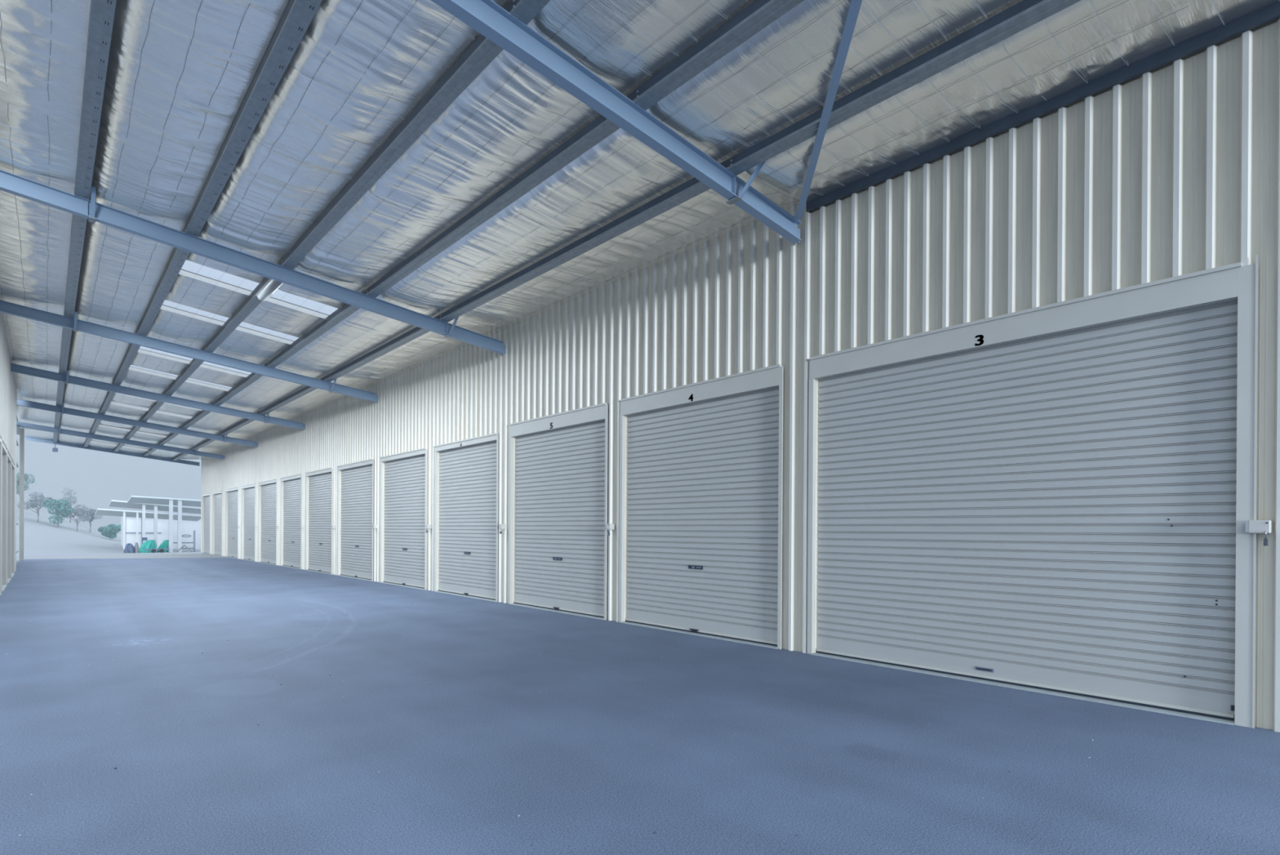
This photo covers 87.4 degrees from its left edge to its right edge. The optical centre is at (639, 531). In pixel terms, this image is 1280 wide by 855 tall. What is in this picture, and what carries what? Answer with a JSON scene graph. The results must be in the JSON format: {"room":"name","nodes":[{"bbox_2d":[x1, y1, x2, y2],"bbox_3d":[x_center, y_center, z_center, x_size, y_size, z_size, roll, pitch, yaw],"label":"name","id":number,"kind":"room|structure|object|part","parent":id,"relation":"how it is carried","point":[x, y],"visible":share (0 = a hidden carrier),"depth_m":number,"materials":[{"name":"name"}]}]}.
{"room":"self storage facility","nodes":[
{"label":"self storage facility","id":0,"kind":"room"},
{"bbox_2d":[0,311,17,591],"bbox_3d":[-14.258,-1.768,14.810,0.230,6.200,19.140,0,0,-42],"label":"wall","id":1,"kind":"structure","parent":0,"point":[8,390],"depth_m":16.77,"materials":[{"name":"white metal"}]},
{"bbox_2d":[0,433,2,595],"bbox_3d":[-13.049,-0.329,13.528,0.155,3.360,2.262,0,0,-42],"label":"roller shutter","id":2,"kind":"object","parent":1,"relation":"attached to","point":[1,437],"visible":1,"depth_m":14.36,"materials":[{"name":"grey metal"}]},
{"bbox_2d":[1,440,8,591],"bbox_3d":[-14.874,-0.343,15.585,0.155,3.360,2.262,0,0,-42],"label":"roller shutter","id":3,"kind":"object","parent":1,"relation":"attached to","point":[4,448],"visible":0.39,"depth_m":16.39,"materials":[{"name":"grey metal"}]},
{"bbox_3d":[-14.880,1.327,15.583,0.155,0.022,2.144,0,0,-42],"label":"sill","id":4,"kind":"part","parent":3,"relation":"part of","materials":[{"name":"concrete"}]},
{"bbox_2d":[7,450,12,583],"bbox_3d":[-16.707,-0.357,17.648,0.155,3.360,2.282,0,0,-42],"label":"roller shutter","id":5,"kind":"object","parent":1,"relation":"attached to","point":[9,456],"visible":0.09,"depth_m":18.47,"materials":[{"name":"grey metal"}]},
{"bbox_2d":[11,458,15,577],"bbox_3d":[-18.509,-0.370,19.679,0.155,3.360,2.212,0,0,-42],"label":"roller shutter","id":6,"kind":"object","parent":1,"relation":"attached to","point":[13,464],"visible":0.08,"depth_m":20.48,"materials":[{"name":"white metal"}]},
{"bbox_2d":[16,438,18,552],"bbox_3d":[-23.581,-1.614,25.055,0.290,5.750,8.400,0,0,-42],"label":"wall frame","id":7,"kind":"object","parent":1,"relation":"attached to","point":[17,443],"visible":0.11,"depth_m":27.46,"materials":[{"name":"grey metal"}]},
{"bbox_2d":[0,0,1279,459],"bbox_3d":[-12.983,-4.345,18.899,8.250,0.883,46.650,0,0,-42],"label":"ceiling","id":8,"kind":"structure","parent":0,"point":[180,74],"depth_m":7.12,"materials":[{"name":"silver metal"}]},
{"bbox_2d":[53,0,116,442],"bbox_3d":[-14.824,-4.482,17.231,0.160,0.117,46.500,0,0,-42],"label":"purlin","id":9,"kind":"object","parent":8,"relation":"attached to","point":[102,12],"visible":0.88,"depth_m":7.38,"materials":[{"name":"silver metal"}]},
{"bbox_2d":[52,443,57,452],"bbox_3d":[-29.952,-4.287,34.291,0.210,0.450,0.100,0,0,-42],"label":"floodlight","id":10,"kind":"object","parent":9,"relation":"hanging from","point":[54,449],"visible":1,"depth_m":34.26,"materials":[{"name":"grey metal"}]},
{"bbox_2d":[25,435,199,466],"bbox_3d":[-28.133,-4.279,36.106,7.400,1.034,0.120,0,0,-42],"label":"beam","id":11,"kind":"structure","parent":8,"relation":"attached to","point":[47,441],"depth_m":35.88,"materials":[{"name":"blue metal"}]},
{"bbox_2d":[16,421,225,459],"bbox_3d":[-23.502,-4.119,30.840,7.635,1.055,0.496,0,0,-42],"label":"roof beam","id":12,"kind":"structure","parent":8,"relation":"attached to","point":[23,424],"depth_m":30.64,"materials":[{"name":"blue metal"}]},
{"bbox_2d":[17,398,257,446],"bbox_3d":[-18.791,-4.074,25.662,7.465,1.036,0.496,0,0,-42],"label":"roof beam","id":13,"kind":"structure","parent":8,"relation":"attached to","point":[62,410],"depth_m":25.41,"materials":[{"name":"blue metal"}]},
{"bbox_2d":[112,401,192,417],"bbox_3d":[-17.114,-4.329,23.650,2.570,0.298,0.740,0,0,-42],"label":"window","id":14,"kind":"structure","parent":8,"relation":"attached to","point":[113,402],"depth_m":23.79,"materials":[{"name":"white plastic"}]},
{"bbox_2d":[10,363,305,429],"bbox_3d":[-14.256,-4.038,20.569,7.445,1.034,0.496,0,0,-42],"label":"roof beam","id":15,"kind":"structure","parent":8,"relation":"attached to","point":[16,368],"depth_m":20.24,"materials":[{"name":"metal"}]},
{"bbox_2d":[129,364,232,388],"bbox_3d":[-12.600,-4.294,18.565,2.570,0.298,0.740,0,0,-42],"label":"window","id":16,"kind":"structure","parent":8,"relation":"attached to","point":[131,366],"depth_m":18.62,"materials":[{"name":"white plastic"}]},
{"bbox_2d":[0,299,378,401],"bbox_3d":[-9.708,-4.002,15.460,7.425,1.032,0.496,0,0,-42],"label":"roof beam","id":17,"kind":"structure","parent":8,"relation":"attached to","point":[75,324],"depth_m":15.01,"materials":[{"name":"metal"}]},
{"bbox_2d":[139,346,252,374],"bbox_3d":[-10.973,-4.281,16.733,2.570,0.298,0.840,0,0,-42],"label":"window","id":18,"kind":"structure","parent":8,"relation":"attached to","point":[143,348],"depth_m":16.80,"materials":[{"name":"white plastic"}]},
{"bbox_2d":[83,0,322,447],"bbox_3d":[-13.924,-4.344,18.031,0.160,0.117,46.500,0,0,-42],"label":"purlin","id":19,"kind":"object","parent":8,"relation":"attached to","point":[298,15],"visible":0.89,"depth_m":7.21,"materials":[{"name":"silver metal"}]},
{"bbox_2d":[162,299,298,341],"bbox_3d":[-8.152,-4.260,13.555,2.570,0.298,0.740,0,0,-42],"label":"window","id":20,"kind":"structure","parent":8,"relation":"attached to","point":[166,303],"depth_m":13.52,"materials":[{"name":"white plastic"}]},
{"bbox_2d":[0,169,506,354],"bbox_3d":[-5.259,-3.966,10.464,7.405,1.030,0.496,0,0,-42],"label":"roof beam","id":21,"kind":"structure","parent":8,"relation":"attached to","point":[10,183],"depth_m":9.88,"materials":[{"name":"metal"}]},
{"bbox_3d":[-7.275,-4.135,8.891,0.070,0.016,0.170,0,0,-42],"label":"brace plate","id":22,"kind":"part","parent":21,"relation":"part of","materials":[{"name":"metal"}]},
{"bbox_2d":[181,259,337,315],"bbox_3d":[-6.525,-4.247,11.723,2.570,0.298,0.840,0,0,-42],"label":"window","id":23,"kind":"structure","parent":8,"relation":"attached to","point":[188,266],"depth_m":11.66,"materials":[{"name":"white plastic"}]},
{"bbox_2d":[113,0,550,452],"bbox_3d":[-12.994,-4.202,18.858,0.160,0.115,46.500,0,0,-42],"label":"purlin","id":24,"kind":"object","parent":8,"relation":"attached to","point":[482,51],"visible":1,"depth_m":7.26,"materials":[{"name":"silver metal"}]},
{"bbox_2d":[255,279,283,301],"bbox_3d":[-6.098,-4.048,11.120,0.180,0.098,1.530,0,0,-42],"label":"lamp","id":25,"kind":"object","parent":24,"relation":"attached to","point":[272,285],"visible":0.56,"depth_m":11.18,"materials":[{"name":"grey plastic"}]},
{"bbox_2d":[142,0,804,456],"bbox_3d":[-12.034,-4.056,19.711,0.160,0.115,46.500,0,0,-42],"label":"purlin","id":26,"kind":"object","parent":8,"relation":"attached to","point":[760,14],"visible":1,"depth_m":6.97,"materials":[{"name":"silver metal"}]},
{"bbox_2d":[431,0,801,243],"bbox_3d":[-0.775,-3.937,5.338,7.505,1.041,0.496,0,0,-42],"label":"roof beam","id":27,"kind":"structure","parent":8,"relation":"attached to","point":[487,18],"depth_m":6.02,"materials":[{"name":"metal"}]},
{"bbox_3d":[1.004,-3.525,7.139,0.070,0.016,0.170,0,0,-42],"label":"brace plate","id":28,"kind":"part","parent":27,"relation":"part of","materials":[{"name":"metal"}]},
{"bbox_2d":[794,0,862,219],"bbox_3d":[1.489,-3.865,4.104,0.077,0.527,7.325,0,0,5],"label":"diagonal brace","id":29,"kind":"object","parent":27,"relation":"attached to","point":[854,9],"visible":1,"depth_m":5.76,"materials":[{"name":"grey paint"}]},
{"bbox_2d":[171,0,1081,460],"bbox_3d":[-11.066,-3.907,20.571,0.160,0.115,46.500,0,0,-42],"label":"purlin","id":30,"kind":"object","parent":8,"relation":"attached to","point":[1024,14],"visible":1,"depth_m":6.53,"materials":[{"name":"silver metal"}]},
{"bbox_2d":[0,557,1279,854],"bbox_3d":[-7.226,1.376,12.583,7.570,0.001,52.400,0,0,-42],"label":"floor","id":31,"kind":"structure","parent":0,"point":[602,736],"depth_m":4.49,"materials":[{"name":"concrete"}]},
{"bbox_2d":[19,427,24,559],"bbox_3d":[-26.353,-1.561,28.546,0.140,5.640,0.260,0,0,-42],"label":"post","id":32,"kind":"object","parent":31,"relation":"on","point":[21,429],"visible":0.86,"depth_m":28.45,"materials":[{"name":"grey metal"}]},
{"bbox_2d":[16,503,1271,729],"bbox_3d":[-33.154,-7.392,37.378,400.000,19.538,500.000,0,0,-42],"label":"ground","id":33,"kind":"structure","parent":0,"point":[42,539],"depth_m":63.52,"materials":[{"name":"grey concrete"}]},
{"bbox_2d":[16,471,35,494],"bbox_3d":[-78.917,-4.969,85.118,3.181,5.285,3.440,0,0,-42],"label":"tree","id":34,"kind":"object","parent":33,"relation":"on","point":[27,477],"visible":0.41,"depth_m":85.58,"materials":[{"name":"green plant"}]},
{"bbox_2d":[17,491,54,521],"bbox_3d":[-72.399,-2.924,80.354,3.506,3.788,2.752,0,0,-42],"label":"tree","id":35,"kind":"object","parent":33,"relation":"on","point":[37,500],"visible":0.78,"depth_m":80.18,"materials":[{"name":"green plant"}]},
{"bbox_2d":[41,497,73,526],"bbox_3d":[-69.506,-2.209,79.958,2.897,3.555,2.474,0,0,-42],"label":"tree","id":36,"kind":"object","parent":33,"relation":"on","point":[63,508],"visible":1,"depth_m":79.75,"materials":[{"name":"teal plant"}]},
{"bbox_2d":[60,487,77,522],"bbox_3d":[-80.476,-3.688,94.335,1.846,5.073,2.838,0,0,-42],"label":"tree","id":37,"kind":"object","parent":33,"relation":"on","point":[74,499],"visible":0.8,"depth_m":94.31,"materials":[{"name":"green plant"}]},
{"bbox_2d":[60,505,91,530],"bbox_3d":[-69.772,-1.547,82.823,3.042,3.223,2.353,0,0,-42],"label":"tree","id":38,"kind":"object","parent":33,"relation":"on","point":[81,516],"visible":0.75,"depth_m":82.70,"materials":[{"name":"green plant"}]},
{"bbox_2d":[74,504,102,532],"bbox_3d":[-71.260,-1.657,86.587,2.855,3.820,2.937,0,0,-42],"label":"tree","id":39,"kind":"object","parent":33,"relation":"on","point":[89,512],"visible":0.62,"depth_m":86.50,"materials":[{"name":"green plant"}]},
{"bbox_2d":[97,523,120,538],"bbox_3d":[-64.537,-0.006,81.952,2.838,1.900,2.299,0,0,-42],"label":"bush","id":40,"kind":"object","parent":33,"relation":"on","point":[111,531],"visible":0.95,"depth_m":81.42,"materials":[{"name":"teal plant"}]},
{"bbox_2d":[123,542,134,552],"bbox_3d":[-42.761,1.417,56.071,0.753,0.825,0.852,0,0,-42],"label":"heap","id":41,"kind":"object","parent":33,"relation":"on","point":[129,548],"visible":0.98,"depth_m":55.84,"materials":[{"name":"blue fabric"}]},
{"bbox_2d":[134,542,138,552],"bbox_3d":[-42.330,1.384,56.304,0.254,0.860,0.260,0,0,-42],"label":"bottle","id":42,"kind":"object","parent":33,"relation":"on","point":[136,545],"visible":0.97,"depth_m":56.20,"materials":[{"name":"grey"}]},
{"bbox_2d":[142,537,147,543],"bbox_3d":[-42.617,1.163,57.585,0.370,1.280,0.300,0,0,-42],"label":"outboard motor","id":43,"kind":"object","parent":33,"relation":"on","point":[143,538],"visible":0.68,"depth_m":57.47,"materials":[{"name":"grey metal"}]},
{"bbox_2d":[94,507,200,548],"bbox_3d":[-48.608,-0.142,66.500,8.400,3.967,4.000,0,0,-42],"label":"canopy","id":44,"kind":"object","parent":33,"relation":"on","point":[108,512],"visible":0.71,"depth_m":64.99,"materials":[{"name":"silver metal"}]},
{"bbox_3d":[-49.125,-0.056,63.768,0.160,3.631,0.160,0,0,-42],"label":"post","id":45,"kind":"part","parent":44,"relation":"part of","materials":[{"name":"grey metal"}]},
{"bbox_3d":[-48.377,0.019,64.432,0.160,3.656,0.160,0,0,-42],"label":"post","id":46,"kind":"part","parent":44,"relation":"part of","materials":[{"name":"grey metal"}]},
{"bbox_2d":[138,539,156,552],"bbox_3d":[-42.038,1.284,57.071,1.330,1.100,1.099,0,0,-42],"label":"heap","id":47,"kind":"object","parent":33,"relation":"on","point":[150,544],"visible":0.89,"depth_m":56.85,"materials":[{"name":"teal fabric"}]},
{"bbox_2d":[108,499,200,551],"bbox_3d":[-44.676,-0.431,62.299,7.300,4.630,3.500,0,0,-42],"label":"canopy","id":48,"kind":"object","parent":33,"relation":"on","point":[113,503],"visible":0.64,"depth_m":60.95,"materials":[{"name":"silver metal"}]},
{"bbox_3d":[-44.775,-0.287,60.406,0.220,4.273,0.220,0,0,-42],"label":"post","id":49,"kind":"part","parent":48,"relation":"part of","materials":[{"name":"grey metal"}]},
{"bbox_3d":[-44.117,-0.233,60.991,0.250,4.244,0.250,0,0,-42],"label":"post","id":50,"kind":"part","parent":48,"relation":"part of","materials":[{"name":"grey metal"}]},
{"bbox_2d":[144,548,169,552],"bbox_3d":[-40.626,1.644,56.334,1.650,0.350,0.820,0,0,-42],"label":"trailer","id":51,"kind":"object","parent":33,"relation":"on","point":[153,550],"visible":0.9,"depth_m":56.10,"materials":[{"name":"grey metal"}]},
{"bbox_2d":[120,516,200,549],"bbox_3d":[-50.493,0.346,73.441,10.000,3.950,3.120,0,0,-42],"label":"wall","id":52,"kind":"structure","parent":33,"relation":"on","point":[188,526],"depth_m":71.21,"materials":[{"name":"grey"}]},
{"bbox_3d":[-52.033,0.368,70.055,3.200,3.900,0.100,0,0,-42],"label":"rail","id":53,"kind":"part","parent":52,"relation":"part of","materials":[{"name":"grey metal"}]},
{"bbox_2d":[156,539,168,551],"bbox_3d":[-41.379,1.294,58.212,1.131,1.100,1.091,0,0,-42],"label":"heap","id":54,"kind":"object","parent":33,"relation":"on","point":[165,544],"visible":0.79,"depth_m":57.93,"materials":[{"name":"teal fabric"}]},
{"bbox_2d":[127,495,200,551],"bbox_3d":[-41.019,-0.553,58.858,6.200,4.832,3.500,0,0,-42],"label":"canopy","id":55,"kind":"object","parent":33,"relation":"on","point":[180,502],"visible":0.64,"depth_m":57.79,"materials":[{"name":"silver metal"}]},
{"bbox_3d":[-40.319,-0.425,57.542,0.270,4.588,0.270,0,0,-42],"label":"post","id":56,"kind":"part","parent":55,"relation":"part of","materials":[{"name":"grey metal"}]},
{"bbox_3d":[-39.848,-0.410,57.960,0.270,4.562,0.270,0,0,-42],"label":"post","id":57,"kind":"part","parent":55,"relation":"part of","materials":[{"name":"grey metal"}]},
{"bbox_2d":[173,530,195,551],"bbox_3d":[-39.997,0.880,58.773,1.525,1.900,0.700,0,0,-42],"label":"storage rack","id":58,"kind":"object","parent":33,"relation":"on","point":[193,542],"visible":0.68,"depth_m":59.00,"materials":[{"name":"grey metal"}]},
{"bbox_2d":[176,544,192,551],"bbox_3d":[-39.112,1.504,57.490,1.222,0.694,0.189,0,0,-42],"label":"trestle","id":59,"kind":"object","parent":33,"relation":"on","point":[179,549],"visible":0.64,"depth_m":57.43,"materials":[{"name":"grey metal"}]},
{"bbox_2d":[200,17,1279,732],"bbox_3d":[-9.912,-1.355,21.413,0.200,5.400,46.240,0,0,-42],"label":"wall","id":60,"kind":"structure","parent":0,"point":[1172,169],"depth_m":7.08,"materials":[{"name":"white metal"}]},
{"bbox_2d":[202,492,210,554],"bbox_3d":[-24.194,-0.435,37.432,0.155,3.360,2.412,0,0,-42],"label":"roller shutter","id":61,"kind":"object","parent":60,"relation":"attached to","point":[206,499],"visible":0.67,"depth_m":37.68,"materials":[{"name":"white metal"}]},
{"bbox_2d":[212,489,222,555],"bbox_3d":[-22.076,-0.418,35.046,0.155,3.360,2.592,0,0,-42],"label":"roller shutter","id":62,"kind":"object","parent":60,"relation":"attached to","point":[218,494],"visible":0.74,"depth_m":35.31,"materials":[{"name":"grey metal"}]},
{"bbox_2d":[225,486,238,558],"bbox_3d":[-19.653,-0.400,32.316,0.155,3.360,2.932,0,0,-42],"label":"roller shutter","id":63,"kind":"object","parent":60,"relation":"attached to","point":[233,493],"visible":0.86,"depth_m":32.55,"materials":[{"name":"white metal"}]},
{"bbox_2d":[240,483,255,561],"bbox_3d":[-17.322,-0.382,29.692,0.155,3.360,2.672,0,0,-42],"label":"roller shutter","id":64,"kind":"object","parent":60,"relation":"attached to","point":[249,542],"visible":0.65,"depth_m":29.82,"materials":[{"name":"white metal"}]},
{"bbox_2d":[257,478,276,564],"bbox_3d":[-15.055,-0.364,27.138,0.155,3.360,2.982,0,0,-42],"label":"roller shutter","id":65,"kind":"object","parent":60,"relation":"attached to","point":[268,487],"visible":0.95,"depth_m":27.29,"materials":[{"name":"white metal"}]},
{"bbox_2d":[280,473,302,568],"bbox_3d":[-12.765,-0.347,24.558,0.155,3.360,2.782,0,0,-42],"label":"roller shutter","id":66,"kind":"object","parent":60,"relation":"attached to","point":[292,488],"visible":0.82,"depth_m":24.67,"materials":[{"name":"white metal"}]},
{"bbox_2d":[305,466,332,573],"bbox_3d":[-10.547,-0.330,22.060,0.155,3.360,2.862,0,0,-42],"label":"roller shutter","id":67,"kind":"object","parent":60,"relation":"attached to","point":[320,488],"visible":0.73,"depth_m":22.16,"materials":[{"name":"white metal"}]},
{"bbox_3d":[-10.553,1.339,22.059,0.155,0.022,2.744,0,0,-42],"label":"sill","id":68,"kind":"part","parent":67,"relation":"part of","materials":[{"name":"metal"}]},
{"bbox_3d":[-10.539,1.292,22.071,0.014,0.027,2.720,0,0,-42],"label":"rail","id":69,"kind":"part","parent":67,"relation":"part of","materials":[{"name":"grey metal"}]},
{"bbox_2d":[337,458,373,581],"bbox_3d":[-8.267,-0.312,19.492,0.155,3.360,2.992,0,0,-42],"label":"roller shutter","id":70,"kind":"object","parent":60,"relation":"attached to","point":[357,531],"visible":0.77,"depth_m":19.51,"materials":[{"name":"white metal"}]},
{"bbox_3d":[-8.273,1.357,19.490,0.155,0.022,2.874,0,0,-42],"label":"sill","id":71,"kind":"part","parent":70,"relation":"part of","materials":[{"name":"metal"}]},
{"bbox_3d":[-8.258,1.310,19.502,0.014,0.027,2.850,0,0,-42],"label":"rail","id":72,"kind":"part","parent":70,"relation":"part of","materials":[{"name":"grey metal"}]},
{"bbox_2d":[379,447,426,589],"bbox_3d":[-5.963,-0.294,16.897,0.155,3.360,2.892,0,0,-42],"label":"roller shutter","id":73,"kind":"object","parent":60,"relation":"attached to","point":[406,472],"visible":0.77,"depth_m":16.93,"materials":[{"name":"white metal"}]},
{"bbox_3d":[-5.969,1.375,16.895,0.155,0.022,2.774,0,0,-42],"label":"sill","id":74,"kind":"part","parent":73,"relation":"part of","materials":[{"name":"metal"}]},
{"bbox_3d":[-5.955,1.327,16.907,0.014,0.027,2.750,0,0,-42],"label":"rail","id":75,"kind":"part","parent":73,"relation":"part of","materials":[{"name":"grey metal"}]},
{"bbox_2d":[425,524,431,528],"bbox_3d":[-4.925,-0.106,15.603,0.109,0.095,0.116,0,0,-42],"label":"box","id":76,"kind":"object","parent":60,"relation":"attached to","point":[427,526],"visible":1,"depth_m":15.56,"materials":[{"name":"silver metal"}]},
{"bbox_2d":[433,432,498,601],"bbox_3d":[-3.743,-0.277,14.395,0.155,3.360,2.902,0,0,-42],"label":"roller shutter","id":77,"kind":"object","parent":60,"relation":"attached to","point":[468,531],"visible":0.9,"depth_m":14.37,"materials":[{"name":"white metal"}]},
{"bbox_3d":[-3.748,1.392,14.394,0.155,0.022,2.784,0,0,-42],"label":"sill","id":78,"kind":"part","parent":77,"relation":"part of","materials":[{"name":"metal"}]},
{"bbox_3d":[-3.734,1.345,14.406,0.014,0.027,2.760,0,0,-42],"label":"rail","id":79,"kind":"part","parent":77,"relation":"part of","materials":[{"name":"grey metal"}]},
{"bbox_2d":[498,524,506,528],"bbox_3d":[-2.688,-0.089,13.082,0.109,0.095,0.116,0,0,-42],"label":"box","id":80,"kind":"object","parent":60,"relation":"attached to","point":[500,526],"visible":1,"depth_m":13.04,"materials":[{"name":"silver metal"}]},
{"bbox_2d":[508,402,608,619],"bbox_3d":[-1.488,-0.320,11.856,0.155,3.480,3.012,0,0,-42],"label":"roller shutter","id":81,"kind":"object","parent":60,"relation":"attached to","point":[561,515],"visible":0.94,"depth_m":11.75,"materials":[{"name":"white metal"}]},
{"bbox_3d":[-1.494,1.409,11.855,0.155,0.022,2.894,0,0,-42],"label":"sill","id":82,"kind":"part","parent":81,"relation":"part of","materials":[{"name":"metal"}]},
{"bbox_3d":[-1.461,0.484,11.852,0.013,0.048,0.270,0,0,-42],"label":"lock plate","id":83,"kind":"part","parent":81,"relation":"part of","materials":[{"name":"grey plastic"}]},
{"bbox_3d":[-1.480,1.362,11.867,0.014,0.027,2.870,0,0,-42],"label":"rail","id":84,"kind":"part","parent":81,"relation":"part of","materials":[{"name":"grey metal"}]},
{"bbox_2d":[604,523,614,529],"bbox_3d":[-0.477,-0.072,10.592,0.109,0.095,0.116,0,0,-42],"label":"box","id":85,"kind":"object","parent":60,"relation":"attached to","point":[611,526],"visible":0.99,"depth_m":10.55,"materials":[{"name":"silver metal"}]},
{"bbox_2d":[618,364,782,648],"bbox_3d":[0.746,-0.302,9.340,0.155,3.480,3.082,0,0,-42],"label":"roller shutter","id":86,"kind":"object","parent":60,"relation":"attached to","point":[704,482],"visible":0.99,"depth_m":9.18,"materials":[{"name":"grey metal"}]},
{"bbox_3d":[0.773,0.502,9.335,0.013,0.048,0.270,0,0,-42],"label":"lock plate","id":87,"kind":"part","parent":86,"relation":"part of","materials":[{"name":"grey plastic"}]},
{"bbox_3d":[0.740,1.427,9.338,0.155,0.022,2.964,0,0,-42],"label":"sill","id":88,"kind":"part","parent":86,"relation":"part of","materials":[{"name":"metal"}]},
{"bbox_3d":[0.754,1.379,9.351,0.014,0.027,2.940,0,0,-42],"label":"rail","id":89,"kind":"part","parent":86,"relation":"part of","materials":[{"name":"grey metal"}]},
{"bbox_2d":[807,254,1257,728],"bbox_3d":[3.312,-0.298,6.450,0.155,3.510,3.892,0,0,-42],"label":"roller shutter","id":90,"kind":"object","parent":60,"relation":"attached to","point":[1057,499],"visible":1,"depth_m":6.00,"materials":[{"name":"white metal"}]},
{"bbox_3d":[3.324,1.332,6.464,0.004,0.034,0.170,0,0,-42],"label":"lift handle","id":91,"kind":"part","parent":90,"relation":"part of","materials":[{"name":"grey metal"}]},
{"bbox_3d":[3.286,1.446,6.471,0.155,0.022,3.714,0,0,-42],"label":"sill","id":92,"kind":"part","parent":90,"relation":"part of","materials":[{"name":"metal"}]},
{"bbox_3d":[3.300,1.399,6.483,0.014,0.027,3.690,0,0,-42],"label":"rail","id":93,"kind":"part","parent":90,"relation":"part of","materials":[{"name":"grey metal"}]},
{"bbox_2d":[805,0,1279,212],"bbox_3d":[3.655,-3.795,5.960,0.037,0.110,5.100,0,0,-42],"label":"roof beam","id":94,"kind":"structure","parent":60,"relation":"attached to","point":[1268,13],"depth_m":5.83,"materials":[{"name":"grey metal"}]},
{"bbox_2d":[1245,520,1271,533],"bbox_3d":[4.552,-0.034,4.928,0.109,0.095,0.134,0,0,-42],"label":"box","id":95,"kind":"object","parent":60,"relation":"attached to","point":[1251,526],"visible":1,"depth_m":4.89,"materials":[{"name":"silver metal"}]},
{"bbox_2d":[1263,530,1268,545],"bbox_3d":[4.537,0.051,4.853,0.042,0.109,0.022,0,0,-42],"label":"padlock","id":96,"kind":"object","parent":95,"relation":"hanging from","point":[1265,540],"visible":1,"depth_m":4.84,"materials":[{"name":"silver metal"}]}
]}

